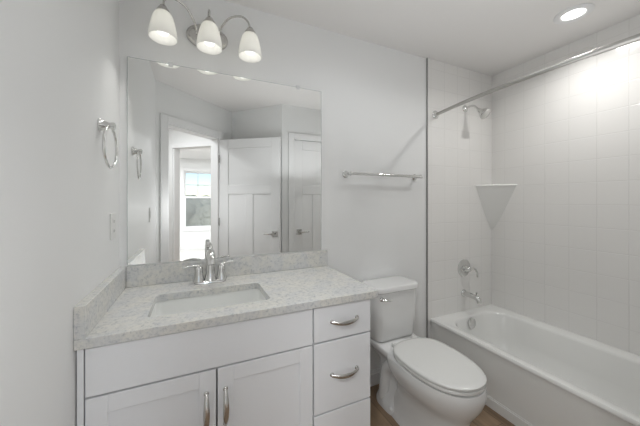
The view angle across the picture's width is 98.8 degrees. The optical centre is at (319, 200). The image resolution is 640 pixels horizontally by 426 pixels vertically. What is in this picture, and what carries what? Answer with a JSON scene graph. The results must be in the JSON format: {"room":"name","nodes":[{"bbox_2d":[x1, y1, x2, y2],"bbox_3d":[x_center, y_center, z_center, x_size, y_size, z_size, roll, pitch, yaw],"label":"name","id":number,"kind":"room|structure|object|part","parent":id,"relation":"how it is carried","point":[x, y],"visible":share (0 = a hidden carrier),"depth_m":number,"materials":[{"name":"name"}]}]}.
{"room":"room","nodes":[
{"label":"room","id":0,"kind":"room"},
{"bbox_2d":[0,0,118,425],"bbox_3d":[-0.747,0.093,0.706,0.100,2.440,1.350,0,0,-24],"label":"wall","id":1,"kind":"structure","parent":0,"point":[59,59],"depth_m":0.71,"materials":[{"name":"white paint"}]},
{"bbox_2d":[97,118,117,168],"bbox_3d":[-0.828,-0.222,1.071,0.054,0.193,0.163,0,0,-24],"label":"towel ring","id":2,"kind":"object","parent":1,"relation":"attached to","point":[102,125],"visible":1,"depth_m":1.05,"materials":[{"name":"silver metal"}]},
{"bbox_3d":[-0.827,-0.292,1.068,0.054,0.052,0.052,0,0,-24],"label":"mount post","id":3,"kind":"part","parent":2,"relation":"part of","materials":[{"name":"silver metal"}]},
{"bbox_2d":[110,213,115,239],"bbox_3d":[-0.923,0.114,1.224,0.008,0.116,0.072,0,0,-24],"label":"wall outlet","id":4,"kind":"object","parent":1,"relation":"attached to","point":[112,215],"visible":1,"depth_m":1.21,"materials":[{"name":"white plastic"}]},
{"bbox_2d":[119,0,491,370],"bbox_3d":[-0.715,0.093,1.510,5.150,2.440,0.112,0,0,-24],"label":"wall","id":5,"kind":"structure","parent":0,"point":[373,96],"depth_m":1.98,"materials":[{"name":"white paint"}]},
{"bbox_2d":[148,0,261,62],"bbox_3d":[-0.574,-0.879,1.418,0.528,0.220,0.195,0,0,-24],"label":"vanity light","id":6,"kind":"object","parent":5,"relation":"attached to","point":[206,36],"visible":1,"depth_m":1.37,"materials":[{"name":"white glass"}]},
{"bbox_3d":[-0.744,-0.833,1.300,0.058,0.096,0.058,0,0,-24],"label":"light bulb","id":7,"kind":"part","parent":6,"relation":"part of","materials":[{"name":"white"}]},
{"bbox_3d":[-0.744,-0.832,1.300,0.122,0.126,0.122,0,0,-24],"label":"lamp shade","id":8,"kind":"part","parent":6,"relation":"part of","materials":[{"name":"white glass"}]},
{"bbox_3d":[-0.693,-0.938,1.379,0.030,0.103,0.195,0,0,27],"label":"lamp arm","id":9,"kind":"part","parent":6,"relation":"part of","materials":[{"name":"silver metal"}]},
{"bbox_3d":[-0.613,-0.890,1.495,0.212,0.136,0.022,0,0,-24],"label":"plate","id":10,"kind":"part","parent":6,"relation":"part of","materials":[{"name":"silver metal"}]},
{"bbox_3d":[-0.558,-0.832,1.385,0.122,0.126,0.122,0,0,-24],"label":"lamp shade","id":11,"kind":"part","parent":6,"relation":"part of","materials":[{"name":"white glass"}]},
{"bbox_3d":[-0.470,-0.938,1.479,0.200,0.103,0.032,0,0,13],"label":"lamp arm","id":12,"kind":"part","parent":6,"relation":"part of","materials":[{"name":"silver metal"}]},
{"bbox_3d":[-0.374,-0.832,1.468,0.122,0.126,0.122,0,0,-24],"label":"lamp shade","id":13,"kind":"part","parent":6,"relation":"part of","materials":[{"name":"white glass"}]},
{"bbox_2d":[127,56,320,265],"bbox_3d":[-0.470,-0.201,1.567,1.052,1.040,0.010,0,0,-24],"label":"wall mirror","id":14,"kind":"object","parent":5,"relation":"attached to","point":[232,163],"visible":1,"depth_m":1.52,"materials":[{"name":"clear glass"}]},
{"bbox_2d":[126,250,327,287],"bbox_3d":[-0.451,0.373,1.570,1.092,0.101,0.020,0,0,-24],"label":"backsplash","id":15,"kind":"structure","parent":5,"relation":"attached to","point":[162,273],"depth_m":1.54,"materials":[{"name":"stone"}]},
{"bbox_2d":[370,368,380,386],"bbox_3d":[0.444,1.261,1.982,0.871,0.105,0.014,0,0,-24],"label":"baseboard","id":16,"kind":"structure","parent":5,"relation":"attached to","point":[374,374],"depth_m":1.95,"materials":[{"name":"white paint"}]},
{"bbox_2d":[342,171,422,179],"bbox_3d":[0.466,-0.180,1.956,0.658,0.048,0.078,0,0,-24],"label":"towel bar","id":17,"kind":"object","parent":5,"relation":"attached to","point":[345,174],"visible":1,"depth_m":1.89,"materials":[{"name":"silver metal"}]},
{"bbox_3d":[0.189,-0.180,1.830,0.048,0.048,0.078,0,0,-24],"label":"bar post","id":18,"kind":"part","parent":17,"relation":"part of","materials":[{"name":"silver metal"}]},
{"bbox_2d":[426,58,427,337],"bbox_3d":[0.846,0.093,2.165,0.005,2.440,0.013,0,0,-24],"label":"trim","id":19,"kind":"structure","parent":5,"relation":"attached to","point":[426,58],"depth_m":2.16,"materials":[{"name":"silver metal"}]},
{"bbox_2d":[458,259,477,276],"bbox_3d":[1.242,0.572,2.298,0.158,0.148,0.074,0,0,-24],"label":"shower valve","id":20,"kind":"object","parent":5,"relation":"attached to","point":[464,268],"visible":1,"depth_m":2.30,"materials":[{"name":"silver metal"}]},
{"bbox_3d":[1.225,0.572,2.324,0.148,0.148,0.014,0,0,-24],"label":"valve plate","id":21,"kind":"part","parent":20,"relation":"part of","materials":[{"name":"silver metal"}]},
{"bbox_3d":[1.265,0.592,2.302,0.114,0.100,0.061,0,0,-24],"label":"valve handle","id":22,"kind":"part","parent":20,"relation":"part of","materials":[{"name":"silver metal"}]},
{"bbox_2d":[461,290,481,303],"bbox_3d":[1.253,0.784,2.256,0.060,0.084,0.160,0,0,-24],"label":"tub spout","id":23,"kind":"object","parent":5,"relation":"attached to","point":[464,293],"visible":1,"depth_m":2.24,"materials":[{"name":"silver metal"}]},
{"bbox_2d":[463,105,489,118],"bbox_3d":[1.278,-0.734,2.240,0.086,0.160,0.209,0,0,-24],"label":"shower head","id":24,"kind":"object","parent":5,"relation":"attached to","point":[483,113],"visible":1,"depth_m":2.18},
{"bbox_3d":[1.263,-0.764,2.275,0.017,0.068,0.129,0,0,-24],"label":"shower arm","id":25,"kind":"part","parent":24,"relation":"part of","materials":[{"name":"silver metal"}]},
{"bbox_2d":[475,184,516,228],"bbox_3d":[1.498,0.060,2.337,0.221,0.396,0.214,0,0,-24],"label":"corner shelf","id":26,"kind":"object","parent":5,"relation":"attached to","point":[494,199],"visible":1,"depth_m":2.39,"materials":[{"name":"white plastic"}]},
{"bbox_2d":[432,33,639,118],"bbox_3d":[1.214,-0.686,1.493,0.116,0.066,1.516,0,0,-24],"label":"shower rod","id":27,"kind":"object","parent":5,"relation":"attached to","point":[634,38],"visible":1,"depth_m":1.40,"materials":[{"name":"grey metal"}]},
{"bbox_2d":[225,0,639,75],"bbox_3d":[0.650,-1.177,-1.488,5.150,0.100,6.700,0,0,-24],"label":"ceiling","id":28,"kind":"structure","parent":0,"point":[488,37],"depth_m":1.72,"materials":[{"name":"white paint"}]},
{"bbox_2d":[553,3,594,23],"bbox_3d":[1.527,-1.122,1.653,0.184,0.008,0.184,0,0,-24],"label":"recessed light","id":29,"kind":"object","parent":28,"relation":"in","point":[577,12],"visible":1,"depth_m":1.64,"materials":[{"name":"white paint"}]},
{"bbox_2d":[370,384,514,425],"bbox_3d":[0.650,1.363,-1.488,5.150,0.100,6.700,0,0,-24],"label":"floor","id":30,"kind":"structure","parent":0,"point":[379,416],"depth_m":1.66,"materials":[{"name":"brown wood"}]},
{"bbox_2d":[77,299,369,425],"bbox_3d":[-0.362,0.885,1.302,1.086,0.856,0.579,0,0,-24],"label":"vanity cabinet","id":31,"kind":"object","parent":30,"relation":"on","point":[310,367],"visible":0.88,"depth_m":1.05,"materials":[{"name":"white paint"}]},
{"bbox_3d":[-0.561,0.915,0.941,0.382,0.587,0.019,0,0,-24],"label":"cabinet door","id":32,"kind":"part","parent":31,"relation":"part of","materials":[{"name":"white paint"}]},
{"bbox_3d":[-0.407,0.765,0.982,0.021,0.145,0.035,0,0,-24],"label":"pull handle","id":33,"kind":"part","parent":31,"relation":"part of","materials":[{"name":"silver metal"}]},
{"bbox_2d":[73,250,377,350],"bbox_3d":[-0.352,0.390,1.319,1.124,0.134,0.560,0,0,-24],"label":"countertop","id":34,"kind":"structure","parent":31,"relation":"on","point":[119,309],"depth_m":1.24,"materials":[{"name":"stone"}]},
{"bbox_2d":[182,241,232,284],"bbox_3d":[-0.578,0.321,1.424,0.182,0.207,0.182,0,0,16],"label":"faucet","id":35,"kind":"object","parent":34,"relation":"on","point":[210,277],"visible":1,"depth_m":1.41,"materials":[{"name":"silver metal"}]},
{"bbox_3d":[-0.644,0.368,1.396,0.104,0.086,0.056,0,0,-24],"label":"handle","id":36,"kind":"part","parent":35,"relation":"part of","materials":[{"name":"silver metal"}]},
{"bbox_3d":[-0.553,0.328,1.387,0.061,0.167,0.154,0,0,-24],"label":"spout","id":37,"kind":"part","parent":35,"relation":"part of","materials":[{"name":"silver metal"}]},
{"bbox_3d":[-0.507,0.366,1.458,0.088,0.090,0.056,0,0,-24],"label":"handle","id":38,"kind":"part","parent":35,"relation":"part of","materials":[{"name":"silver metal"}]},
{"bbox_2d":[150,289,265,316],"bbox_3d":[-0.475,0.536,1.210,0.510,0.158,0.319,0,0,-24],"label":"sink basin","id":39,"kind":"object","parent":34,"relation":"in","point":[175,306],"visible":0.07,"depth_m":1.32,"materials":[{"name":"white ceramic"}]},
{"bbox_3d":[-0.346,0.765,1.010,0.021,0.145,0.035,0,0,-24],"label":"pull handle","id":40,"kind":"part","parent":31,"relation":"part of","materials":[{"name":"silver metal"}]},
{"bbox_3d":[-0.209,0.915,1.102,0.382,0.587,0.019,0,0,-24],"label":"cabinet door","id":41,"kind":"part","parent":31,"relation":"part of","materials":[{"name":"white paint"}]},
{"bbox_3d":[0.102,1.070,1.244,0.289,0.277,0.019,0,0,-24],"label":"drawer","id":42,"kind":"part","parent":31,"relation":"part of","materials":[{"name":"white paint"}]},
{"bbox_3d":[0.102,0.772,1.244,0.289,0.304,0.019,0,0,-24],"label":"drawer","id":43,"kind":"part","parent":31,"relation":"part of","materials":[{"name":"white paint"}]},
{"bbox_3d":[0.102,0.538,1.244,0.289,0.150,0.019,0,0,-24],"label":"drawer","id":44,"kind":"part","parent":31,"relation":"part of","materials":[{"name":"white paint"}]},
{"bbox_3d":[0.117,0.770,1.220,0.145,0.023,0.035,0,0,-24],"label":"pull handle","id":45,"kind":"part","parent":31,"relation":"part of","materials":[{"name":"silver metal"}]},
{"bbox_3d":[0.117,0.537,1.220,0.145,0.023,0.035,0,0,-24],"label":"pull handle","id":46,"kind":"part","parent":31,"relation":"part of","materials":[{"name":"silver metal"}]},
{"bbox_2d":[361,276,486,425],"bbox_3d":[0.590,0.933,1.625,0.372,0.760,0.764,0,0,-24],"label":"toilet","id":47,"kind":"object","parent":30,"relation":"on","point":[423,381],"visible":0.96,"depth_m":1.55,"materials":[{"name":"white ceramic"}]},
{"bbox_3d":[0.415,0.624,1.723,0.071,0.028,0.030,0,0,-24],"label":"flush lever","id":48,"kind":"part","parent":47,"relation":"part of","materials":[{"name":"silver metal"}]},
{"bbox_3d":[0.476,0.572,1.875,0.366,0.036,0.215,0,0,-24],"label":"tank lid","id":49,"kind":"part","parent":47,"relation":"part of","materials":[{"name":"white ceramic"}]},
{"bbox_3d":[0.475,0.751,1.876,0.344,0.318,0.193,0,0,-24],"label":"tank","id":50,"kind":"part","parent":47,"relation":"part of","materials":[{"name":"white ceramic"}]},
{"bbox_3d":[0.645,0.900,1.502,0.358,0.020,0.481,0,0,-24],"label":"seat","id":51,"kind":"part","parent":47,"relation":"part of","materials":[{"name":"white plastic"}]},
{"bbox_3d":[0.645,0.877,1.504,0.362,0.019,0.487,0,0,-24],"label":"lid","id":52,"kind":"part","parent":47,"relation":"part of","materials":[{"name":"white plastic"}]},
{"bbox_2d":[431,304,639,425],"bbox_3d":[1.526,1.125,1.645,0.742,0.378,1.521,0,0,-24],"label":"bathtub","id":53,"kind":"object","parent":30,"relation":"on","point":[537,373],"visible":0.84,"depth_m":1.72,"materials":[{"name":"white ceramic"}]},
{"bbox_3d":[1.228,0.989,2.213,0.084,0.084,0.022,0,0,-24],"label":"overflow plate","id":54,"kind":"part","parent":53,"relation":"part of","materials":[{"name":"silver metal"}]},
{"bbox_2d":[492,14,639,355],"bbox_3d":[1.873,-0.087,1.796,0.012,2.078,1.512,0,0,-24],"label":"wall","id":55,"kind":"structure","parent":0,"point":[566,240],"depth_m":1.95,"materials":[{"name":"white tile"}]}
]}

